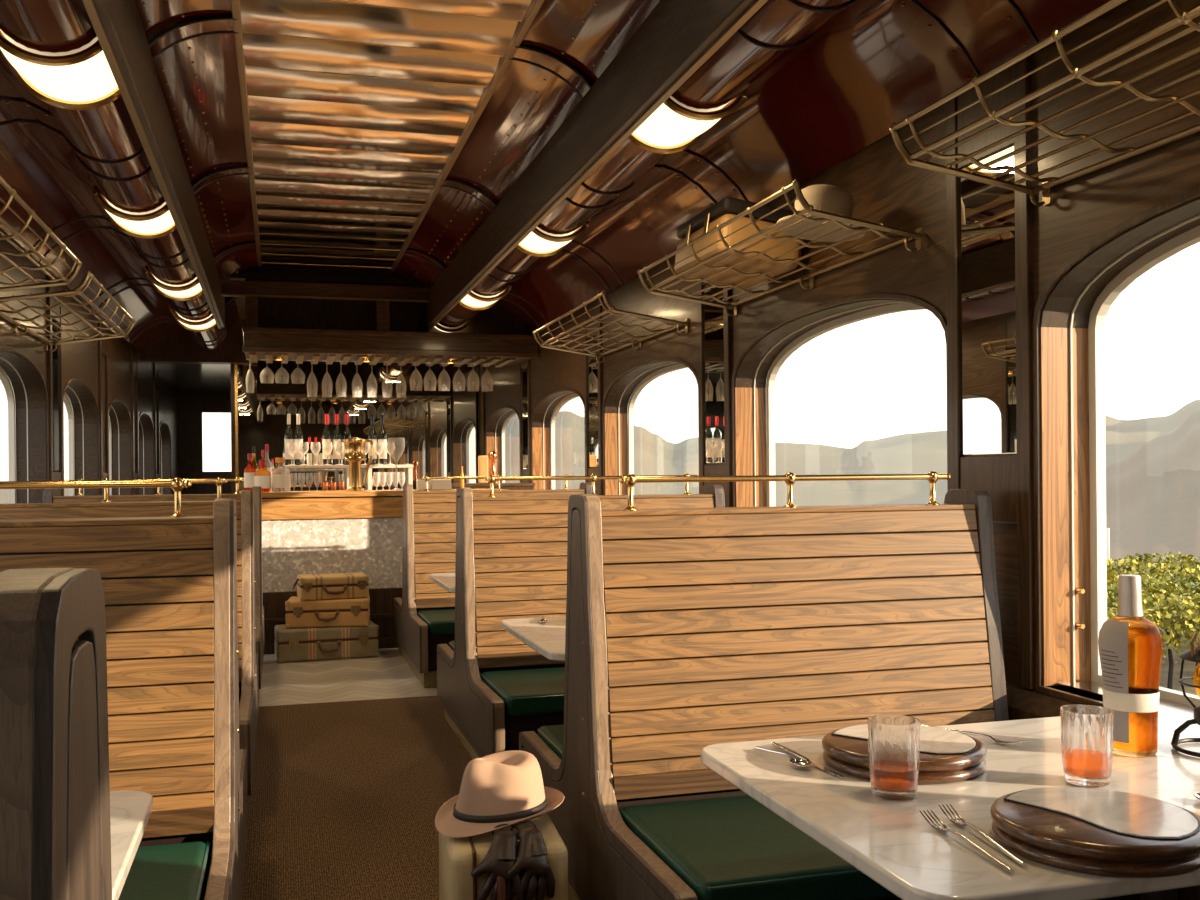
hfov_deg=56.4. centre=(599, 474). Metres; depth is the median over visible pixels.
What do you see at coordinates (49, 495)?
bench
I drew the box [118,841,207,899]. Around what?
seat cushion
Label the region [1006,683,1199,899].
trim
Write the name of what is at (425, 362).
glass
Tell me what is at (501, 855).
glove
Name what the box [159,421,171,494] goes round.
window
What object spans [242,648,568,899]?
floor
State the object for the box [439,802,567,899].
suitcase
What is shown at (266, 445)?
bottle
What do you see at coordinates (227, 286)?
trim
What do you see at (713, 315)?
mirror
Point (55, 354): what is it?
mirror
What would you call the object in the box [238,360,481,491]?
mirror
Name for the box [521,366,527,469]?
mirror
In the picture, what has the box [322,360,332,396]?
glass
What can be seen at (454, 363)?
glass
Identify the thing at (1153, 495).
hill
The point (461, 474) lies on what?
bottle
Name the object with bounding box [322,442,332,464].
wine glass
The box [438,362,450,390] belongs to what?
glass
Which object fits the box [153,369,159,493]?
trim
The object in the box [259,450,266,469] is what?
bottle
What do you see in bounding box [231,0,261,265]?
trim
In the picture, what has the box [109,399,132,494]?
window
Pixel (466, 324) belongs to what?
ceiling lamp
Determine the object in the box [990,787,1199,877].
charger plate
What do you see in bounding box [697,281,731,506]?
trim
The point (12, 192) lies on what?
luggage rack
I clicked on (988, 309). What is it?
mirror
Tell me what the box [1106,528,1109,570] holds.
pole
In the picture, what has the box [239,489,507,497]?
countertop
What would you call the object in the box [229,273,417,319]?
ceiling
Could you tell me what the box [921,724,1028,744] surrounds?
fork
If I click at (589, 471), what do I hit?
trim
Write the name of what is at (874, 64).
ceiling
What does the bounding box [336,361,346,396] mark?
glass
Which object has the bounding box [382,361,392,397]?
glass
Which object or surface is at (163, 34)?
trim
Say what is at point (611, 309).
luggage rack
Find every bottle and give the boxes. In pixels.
[244,453,255,489]
[252,447,258,470]
[254,460,270,491]
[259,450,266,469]
[265,444,271,490]
[272,458,282,491]
[272,458,290,491]
[285,414,293,464]
[294,414,302,464]
[322,414,331,464]
[332,414,340,464]
[342,414,350,464]
[368,414,376,464]
[378,414,386,464]
[460,466,463,487]
[1098,574,1162,756]
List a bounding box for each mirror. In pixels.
[52,319,59,470]
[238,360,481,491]
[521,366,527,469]
[588,334,597,466]
[704,283,724,463]
[960,145,1016,454]
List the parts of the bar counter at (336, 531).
panel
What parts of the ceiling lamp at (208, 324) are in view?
opal glass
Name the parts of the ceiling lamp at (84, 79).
opal glass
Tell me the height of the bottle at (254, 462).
0.364 m
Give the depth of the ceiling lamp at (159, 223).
5.87 m
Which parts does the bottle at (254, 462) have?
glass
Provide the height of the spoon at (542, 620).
0.017 m
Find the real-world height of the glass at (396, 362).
0.330 m
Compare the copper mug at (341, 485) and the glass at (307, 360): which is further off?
the glass at (307, 360)
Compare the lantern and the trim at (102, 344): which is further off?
the trim at (102, 344)
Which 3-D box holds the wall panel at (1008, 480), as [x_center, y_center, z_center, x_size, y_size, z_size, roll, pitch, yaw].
[1.300,-0.321,3.744,0.027,2.000,0.447,0,0,-16]
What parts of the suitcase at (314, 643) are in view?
lid, handle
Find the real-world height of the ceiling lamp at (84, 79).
0.168 m
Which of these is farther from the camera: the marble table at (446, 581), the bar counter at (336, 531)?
the bar counter at (336, 531)
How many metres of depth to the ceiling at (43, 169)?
6.44 m
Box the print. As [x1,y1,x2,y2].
[1101,650,1121,687]
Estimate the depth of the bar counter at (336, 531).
8.71 m
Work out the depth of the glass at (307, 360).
10.16 m
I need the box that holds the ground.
[0,488,1197,695]
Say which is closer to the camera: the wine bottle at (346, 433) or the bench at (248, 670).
the bench at (248, 670)
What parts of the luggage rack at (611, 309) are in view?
wave rod, wave rod, rail, wave rod, wave rod, wave rod, wave rod, wave rod, wave rod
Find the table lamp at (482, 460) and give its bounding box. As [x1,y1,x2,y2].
[478,451,497,482]
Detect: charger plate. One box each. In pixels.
[822,724,986,783]
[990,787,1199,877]
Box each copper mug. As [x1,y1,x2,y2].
[322,482,328,490]
[330,482,336,490]
[338,482,344,489]
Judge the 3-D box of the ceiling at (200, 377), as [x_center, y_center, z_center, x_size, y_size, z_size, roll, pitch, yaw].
[-5.159,-1.265,14.504,0.930,0.040,4.280,0,0,-16]
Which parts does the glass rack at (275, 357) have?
rail, rail, rail, rail, rail, rail, rail, rail, bar downlight, rail, rail, bar canopy, rail, rail, rail, rail, bar downlight, rail, rail, rail, rail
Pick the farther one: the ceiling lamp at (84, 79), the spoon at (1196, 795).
the ceiling lamp at (84, 79)
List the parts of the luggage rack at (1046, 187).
wave rod, wave rod, wave rod, wave rod, wave rod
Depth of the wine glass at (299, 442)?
9.70 m
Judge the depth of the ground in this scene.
16.97 m
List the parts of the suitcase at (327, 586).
lid, handle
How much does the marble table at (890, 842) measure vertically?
0.726 m
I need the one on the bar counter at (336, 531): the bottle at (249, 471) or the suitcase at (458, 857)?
the bottle at (249, 471)
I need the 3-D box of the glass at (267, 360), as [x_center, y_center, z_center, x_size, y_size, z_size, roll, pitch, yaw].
[-2.993,-0.927,10.067,0.127,0.210,0.127,0,0,-16]
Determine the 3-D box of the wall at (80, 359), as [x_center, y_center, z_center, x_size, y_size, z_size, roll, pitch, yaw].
[-3.496,-0.160,6.698,0.180,3.080,21.200,0,0,-16]
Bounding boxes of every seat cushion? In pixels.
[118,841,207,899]
[418,609,454,634]
[449,640,454,650]
[481,667,564,716]
[538,725,563,758]
[621,795,897,899]
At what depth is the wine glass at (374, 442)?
9.87 m
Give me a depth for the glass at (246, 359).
10.02 m
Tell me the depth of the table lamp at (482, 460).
10.12 m
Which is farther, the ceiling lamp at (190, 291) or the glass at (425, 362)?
the glass at (425, 362)
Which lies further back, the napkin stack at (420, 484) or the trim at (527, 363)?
the trim at (527, 363)
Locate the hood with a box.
[1179,646,1199,662]
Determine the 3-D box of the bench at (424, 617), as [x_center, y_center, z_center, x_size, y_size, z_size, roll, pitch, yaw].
[-0.726,0.680,8.080,1.358,1.352,1.720,0,0,-16]
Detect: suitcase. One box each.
[274,620,378,662]
[285,596,369,627]
[293,572,368,600]
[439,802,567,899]
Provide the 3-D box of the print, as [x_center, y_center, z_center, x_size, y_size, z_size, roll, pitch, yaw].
[1.119,0.425,2.451,0.012,0.077,0.054,-1,0,-25]
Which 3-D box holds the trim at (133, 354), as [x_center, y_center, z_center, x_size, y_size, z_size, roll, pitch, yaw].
[-4.746,-0.269,11.427,0.027,2.000,0.432,0,0,-16]
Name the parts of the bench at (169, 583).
brass rail, rail post, rail, panel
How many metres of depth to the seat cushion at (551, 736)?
3.98 m
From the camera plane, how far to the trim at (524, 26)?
5.54 m
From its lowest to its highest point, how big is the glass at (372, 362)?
0.330 m
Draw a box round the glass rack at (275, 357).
[242,327,538,366]
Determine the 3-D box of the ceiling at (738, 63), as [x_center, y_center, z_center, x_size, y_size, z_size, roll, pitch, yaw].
[0.084,-1.434,5.176,0.360,0.164,16.300,0,0,-16]
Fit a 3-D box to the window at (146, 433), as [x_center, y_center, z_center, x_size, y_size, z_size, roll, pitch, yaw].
[-5.137,0.027,12.406,0.227,1.439,1.664,0,0,-16]
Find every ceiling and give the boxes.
[0,0,229,354]
[0,53,190,352]
[135,0,260,332]
[146,363,230,390]
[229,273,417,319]
[239,0,533,275]
[389,0,659,286]
[437,0,850,328]
[493,0,1110,334]
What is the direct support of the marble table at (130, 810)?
on the floor
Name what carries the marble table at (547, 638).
on the floor
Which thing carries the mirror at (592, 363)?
attached to the wall at (887, 190)
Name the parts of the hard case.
lid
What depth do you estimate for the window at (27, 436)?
7.10 m
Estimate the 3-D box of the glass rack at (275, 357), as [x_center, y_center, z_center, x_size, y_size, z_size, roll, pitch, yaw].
[-1.924,-1.135,10.311,2.585,0.256,0.920,0,0,-16]
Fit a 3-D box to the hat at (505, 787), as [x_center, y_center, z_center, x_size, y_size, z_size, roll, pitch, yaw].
[-0.276,0.866,3.101,0.382,0.181,0.323,-1,0,-45]
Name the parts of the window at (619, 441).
sash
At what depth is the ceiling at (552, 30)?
5.47 m
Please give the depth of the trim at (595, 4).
5.56 m
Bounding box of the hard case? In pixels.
[674,197,802,288]
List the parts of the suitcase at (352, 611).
handle, lid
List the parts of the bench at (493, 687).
panel, rail post, rail, brass rail, rail post, rail post, panel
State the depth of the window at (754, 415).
5.83 m
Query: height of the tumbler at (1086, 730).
0.145 m
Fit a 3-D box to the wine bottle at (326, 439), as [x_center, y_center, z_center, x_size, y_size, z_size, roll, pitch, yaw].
[-2.399,-0.307,9.840,0.076,0.449,0.076,0,0,-16]
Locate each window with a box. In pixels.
[0,346,49,503]
[63,379,99,495]
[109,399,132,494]
[139,412,154,494]
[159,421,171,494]
[199,409,230,474]
[485,406,518,482]
[530,387,583,489]
[602,357,697,494]
[731,293,947,506]
[1032,187,1199,717]
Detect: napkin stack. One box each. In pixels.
[416,480,429,489]
[430,479,450,489]
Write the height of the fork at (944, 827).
0.018 m
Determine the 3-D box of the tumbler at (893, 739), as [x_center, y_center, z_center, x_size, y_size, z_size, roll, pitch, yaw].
[0.567,0.546,2.163,0.098,0.145,0.098,0,0,-16]
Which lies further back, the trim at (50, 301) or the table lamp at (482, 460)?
the table lamp at (482, 460)
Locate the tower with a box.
[343,437,373,490]
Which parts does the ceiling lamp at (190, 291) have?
opal glass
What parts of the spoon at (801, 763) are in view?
handle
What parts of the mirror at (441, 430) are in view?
mirror frame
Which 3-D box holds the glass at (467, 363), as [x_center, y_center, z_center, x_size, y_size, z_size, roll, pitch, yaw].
[-1.199,-0.918,10.580,0.123,0.260,0.123,0,0,-16]
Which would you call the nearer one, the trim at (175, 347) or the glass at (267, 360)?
the glass at (267, 360)
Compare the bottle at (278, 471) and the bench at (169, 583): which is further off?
the bottle at (278, 471)
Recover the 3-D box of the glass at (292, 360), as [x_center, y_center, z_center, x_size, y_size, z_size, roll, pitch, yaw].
[-2.734,-0.929,10.141,0.127,0.210,0.127,0,0,-16]
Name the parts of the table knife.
handle, blade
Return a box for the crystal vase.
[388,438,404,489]
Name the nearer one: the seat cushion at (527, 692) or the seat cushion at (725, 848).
the seat cushion at (725, 848)
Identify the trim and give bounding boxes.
[0,17,257,345]
[6,3,260,337]
[46,275,63,495]
[82,0,220,328]
[98,322,109,494]
[130,348,138,494]
[141,319,252,363]
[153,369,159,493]
[220,280,430,302]
[221,293,428,301]
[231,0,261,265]
[235,363,238,477]
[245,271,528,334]
[246,296,389,330]
[391,0,544,271]
[404,0,1040,327]
[412,3,1026,327]
[427,0,767,330]
[480,365,484,455]
[519,359,530,482]
[583,297,602,494]
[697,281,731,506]
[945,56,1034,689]
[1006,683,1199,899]
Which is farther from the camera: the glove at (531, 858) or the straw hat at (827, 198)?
the straw hat at (827, 198)
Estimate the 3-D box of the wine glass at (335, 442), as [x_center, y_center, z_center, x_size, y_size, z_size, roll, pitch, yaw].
[-2.279,-0.183,9.791,0.086,0.200,0.086,0,0,-16]
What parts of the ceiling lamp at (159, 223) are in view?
opal glass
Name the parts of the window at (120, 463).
sash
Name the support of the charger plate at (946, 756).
on the marble table at (890, 842)
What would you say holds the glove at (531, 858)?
on the suitcase at (458, 857)
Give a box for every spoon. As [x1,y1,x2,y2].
[537,616,546,622]
[756,746,813,767]
[1193,793,1199,799]
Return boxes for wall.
[0,227,178,494]
[143,362,479,493]
[178,390,231,493]
[481,0,1199,689]
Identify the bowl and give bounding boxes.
[789,759,813,767]
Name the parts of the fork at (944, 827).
handle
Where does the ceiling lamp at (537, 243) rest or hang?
attached to the ceiling at (738, 63)
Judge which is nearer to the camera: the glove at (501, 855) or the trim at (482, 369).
the glove at (501, 855)
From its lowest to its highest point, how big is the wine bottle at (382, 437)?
0.449 m
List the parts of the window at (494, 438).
casing, sash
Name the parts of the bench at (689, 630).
panel, rail post, rail, brass rail, rail post, rail post, panel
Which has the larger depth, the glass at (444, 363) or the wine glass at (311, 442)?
the glass at (444, 363)
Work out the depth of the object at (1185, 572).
19.20 m
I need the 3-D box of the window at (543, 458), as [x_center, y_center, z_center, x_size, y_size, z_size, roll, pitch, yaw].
[-0.274,-0.015,9.664,0.227,1.439,1.999,0,0,-16]
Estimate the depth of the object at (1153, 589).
16.48 m
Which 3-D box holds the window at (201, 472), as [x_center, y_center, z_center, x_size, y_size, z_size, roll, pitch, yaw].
[-5.642,-0.481,16.602,0.560,0.960,0.065,0,0,-16]
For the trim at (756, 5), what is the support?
attached to the ceiling beam at (675, 33)
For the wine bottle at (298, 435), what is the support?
on the bar shelf
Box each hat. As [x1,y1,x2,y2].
[435,750,563,837]
[777,184,865,241]
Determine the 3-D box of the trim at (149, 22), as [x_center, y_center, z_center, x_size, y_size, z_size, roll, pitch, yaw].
[-2.553,-1.555,5.993,1.302,0.491,15.710,0,0,-16]
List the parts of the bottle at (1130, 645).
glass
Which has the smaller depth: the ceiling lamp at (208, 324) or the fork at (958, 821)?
the fork at (958, 821)
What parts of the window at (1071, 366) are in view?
sill, sash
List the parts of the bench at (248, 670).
rail post, brass rail, rail post, rail, panel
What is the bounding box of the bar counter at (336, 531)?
[239,489,507,653]
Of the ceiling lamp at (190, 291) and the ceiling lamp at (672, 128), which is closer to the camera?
the ceiling lamp at (672, 128)
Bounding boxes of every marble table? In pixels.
[110,790,152,899]
[429,572,454,592]
[501,616,565,660]
[701,709,1199,899]
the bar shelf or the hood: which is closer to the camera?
the hood
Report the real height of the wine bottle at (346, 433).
0.449 m
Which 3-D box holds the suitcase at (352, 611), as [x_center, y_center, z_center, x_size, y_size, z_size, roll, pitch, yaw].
[-2.045,1.030,8.436,0.604,0.202,0.409,-1,0,-10]
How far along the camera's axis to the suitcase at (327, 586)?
8.33 m
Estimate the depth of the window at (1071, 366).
3.52 m
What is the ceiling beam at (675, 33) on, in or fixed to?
attached to the ceiling at (552, 30)
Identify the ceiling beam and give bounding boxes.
[93,0,224,326]
[424,0,754,328]
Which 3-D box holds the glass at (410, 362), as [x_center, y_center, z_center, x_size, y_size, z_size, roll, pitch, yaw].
[-1.714,-0.913,10.433,0.123,0.260,0.123,0,0,-16]
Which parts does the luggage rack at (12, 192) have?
wave rod, wave rod, wave rod, wave rod, wave rod, wave rod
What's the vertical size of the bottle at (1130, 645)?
0.391 m
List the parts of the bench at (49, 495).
panel, rail post, brass rail, rail post, rail post, panel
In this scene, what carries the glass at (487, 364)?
hanging from the glass rack at (275, 357)
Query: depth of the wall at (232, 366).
12.48 m
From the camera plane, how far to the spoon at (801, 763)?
2.39 m
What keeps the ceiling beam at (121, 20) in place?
attached to the ceiling at (215, 68)
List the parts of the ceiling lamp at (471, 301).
opal glass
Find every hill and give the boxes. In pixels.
[501,399,1199,505]
[1106,411,1199,571]
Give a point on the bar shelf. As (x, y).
(408, 471)
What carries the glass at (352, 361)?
hanging from the glass rack at (275, 357)
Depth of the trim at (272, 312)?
10.13 m
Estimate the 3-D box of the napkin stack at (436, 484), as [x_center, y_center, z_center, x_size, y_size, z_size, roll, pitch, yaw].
[-1.302,0.083,9.144,0.160,0.085,0.120,0,0,-16]
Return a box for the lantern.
[1171,632,1199,756]
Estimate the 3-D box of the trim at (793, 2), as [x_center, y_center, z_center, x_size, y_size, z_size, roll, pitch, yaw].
[-0.142,-1.578,6.354,1.324,0.550,16.242,0,0,-16]
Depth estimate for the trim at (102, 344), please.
9.39 m
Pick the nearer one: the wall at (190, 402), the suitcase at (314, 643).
the suitcase at (314, 643)
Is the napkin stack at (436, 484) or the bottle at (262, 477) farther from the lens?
the napkin stack at (436, 484)
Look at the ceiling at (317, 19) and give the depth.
5.59 m
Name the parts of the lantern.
bail handle, globe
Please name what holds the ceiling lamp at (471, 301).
attached to the ceiling at (738, 63)
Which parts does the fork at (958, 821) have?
handle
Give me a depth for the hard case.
4.95 m
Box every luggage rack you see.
[0,176,81,291]
[0,270,135,351]
[533,290,688,362]
[638,179,923,315]
[889,0,1199,205]
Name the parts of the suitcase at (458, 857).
handle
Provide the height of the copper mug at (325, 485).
0.085 m
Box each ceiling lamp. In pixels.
[0,33,120,109]
[91,186,176,238]
[143,266,202,300]
[168,305,216,331]
[434,319,471,331]
[459,286,511,309]
[516,221,590,256]
[628,89,749,153]
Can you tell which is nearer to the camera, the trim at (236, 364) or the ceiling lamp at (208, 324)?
the ceiling lamp at (208, 324)
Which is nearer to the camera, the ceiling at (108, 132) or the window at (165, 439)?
the ceiling at (108, 132)
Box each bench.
[0,477,246,899]
[0,477,258,795]
[0,567,111,899]
[43,477,264,688]
[393,475,591,687]
[437,473,724,758]
[519,471,1177,899]
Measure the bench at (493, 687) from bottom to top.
1.352 m
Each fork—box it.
[920,810,1014,874]
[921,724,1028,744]
[939,804,1025,866]
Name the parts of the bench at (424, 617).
panel, rail post, rail, brass rail, panel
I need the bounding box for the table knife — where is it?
[772,742,843,778]
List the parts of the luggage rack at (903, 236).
wave rod, wave rod, wave rod, rail, wave rod, wave rod, wave rod, wave rod, wave rod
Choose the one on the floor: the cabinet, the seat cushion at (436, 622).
the cabinet
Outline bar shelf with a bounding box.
[284,465,412,490]
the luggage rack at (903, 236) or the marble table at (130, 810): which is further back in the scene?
the luggage rack at (903, 236)
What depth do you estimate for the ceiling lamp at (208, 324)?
9.79 m
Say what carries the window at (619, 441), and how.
in the wall at (887, 190)
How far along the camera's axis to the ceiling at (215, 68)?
5.47 m
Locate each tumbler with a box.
[867,714,919,799]
[1060,705,1113,786]
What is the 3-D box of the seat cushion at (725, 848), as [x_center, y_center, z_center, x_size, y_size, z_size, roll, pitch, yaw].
[0.730,0.964,2.993,1.224,0.090,0.640,-1,0,-16]
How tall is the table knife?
0.012 m
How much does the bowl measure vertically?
0.009 m
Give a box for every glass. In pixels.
[246,359,254,392]
[260,359,273,382]
[275,360,288,383]
[291,360,304,383]
[299,442,308,464]
[307,360,317,396]
[311,442,320,464]
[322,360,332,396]
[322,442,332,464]
[334,442,343,464]
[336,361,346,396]
[352,361,362,396]
[367,361,377,397]
[374,442,383,464]
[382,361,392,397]
[396,362,405,397]
[409,362,422,390]
[423,362,436,390]
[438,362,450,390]
[453,363,465,390]
[467,363,479,390]
[481,363,493,391]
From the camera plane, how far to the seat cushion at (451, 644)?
6.20 m
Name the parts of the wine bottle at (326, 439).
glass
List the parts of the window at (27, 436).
sash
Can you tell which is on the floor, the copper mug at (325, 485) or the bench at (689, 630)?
the bench at (689, 630)
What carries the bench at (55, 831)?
on the floor
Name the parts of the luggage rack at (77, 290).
wave rod, wave rod, wave rod, wave rod, wave rod, wave rod, wave rod, wave rod, rail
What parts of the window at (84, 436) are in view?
sash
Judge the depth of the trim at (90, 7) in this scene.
4.23 m
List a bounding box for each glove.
[471,824,523,899]
[508,821,554,899]
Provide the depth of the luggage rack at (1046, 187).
2.93 m
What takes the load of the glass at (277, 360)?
hanging from the glass rack at (275, 357)
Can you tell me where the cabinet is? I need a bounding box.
[451,483,534,489]
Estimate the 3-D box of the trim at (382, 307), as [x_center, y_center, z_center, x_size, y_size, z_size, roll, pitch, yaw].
[-2.446,-1.394,9.757,1.210,0.290,0.100,0,0,-16]
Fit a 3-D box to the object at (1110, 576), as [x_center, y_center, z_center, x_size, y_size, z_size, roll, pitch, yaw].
[9.532,2.235,17.890,15.069,1.470,1.118,-1,0,0]
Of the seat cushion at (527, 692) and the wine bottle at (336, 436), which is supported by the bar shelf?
the wine bottle at (336, 436)
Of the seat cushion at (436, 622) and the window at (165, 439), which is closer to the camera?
the seat cushion at (436, 622)
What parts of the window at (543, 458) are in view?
sash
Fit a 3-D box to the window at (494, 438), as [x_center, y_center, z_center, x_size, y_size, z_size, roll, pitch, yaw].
[-0.947,-0.009,12.020,0.227,1.439,1.999,0,0,-16]
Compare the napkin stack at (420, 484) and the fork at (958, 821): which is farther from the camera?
the napkin stack at (420, 484)
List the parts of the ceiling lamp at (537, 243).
opal glass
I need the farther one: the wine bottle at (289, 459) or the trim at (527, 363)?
the trim at (527, 363)
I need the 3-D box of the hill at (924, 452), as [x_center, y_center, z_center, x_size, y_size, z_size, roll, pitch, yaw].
[79.678,-7.005,205.988,254.857,26.051,283.065,-1,0,-16]
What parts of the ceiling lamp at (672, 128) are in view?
opal glass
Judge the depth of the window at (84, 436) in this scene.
9.13 m
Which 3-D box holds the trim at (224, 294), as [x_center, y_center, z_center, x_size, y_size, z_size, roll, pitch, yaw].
[-2.374,-1.532,9.718,2.200,0.015,0.015,0,0,-16]
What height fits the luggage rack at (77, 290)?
0.229 m
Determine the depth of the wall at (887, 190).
3.86 m
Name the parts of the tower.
arm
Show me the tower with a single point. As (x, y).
(354, 447)

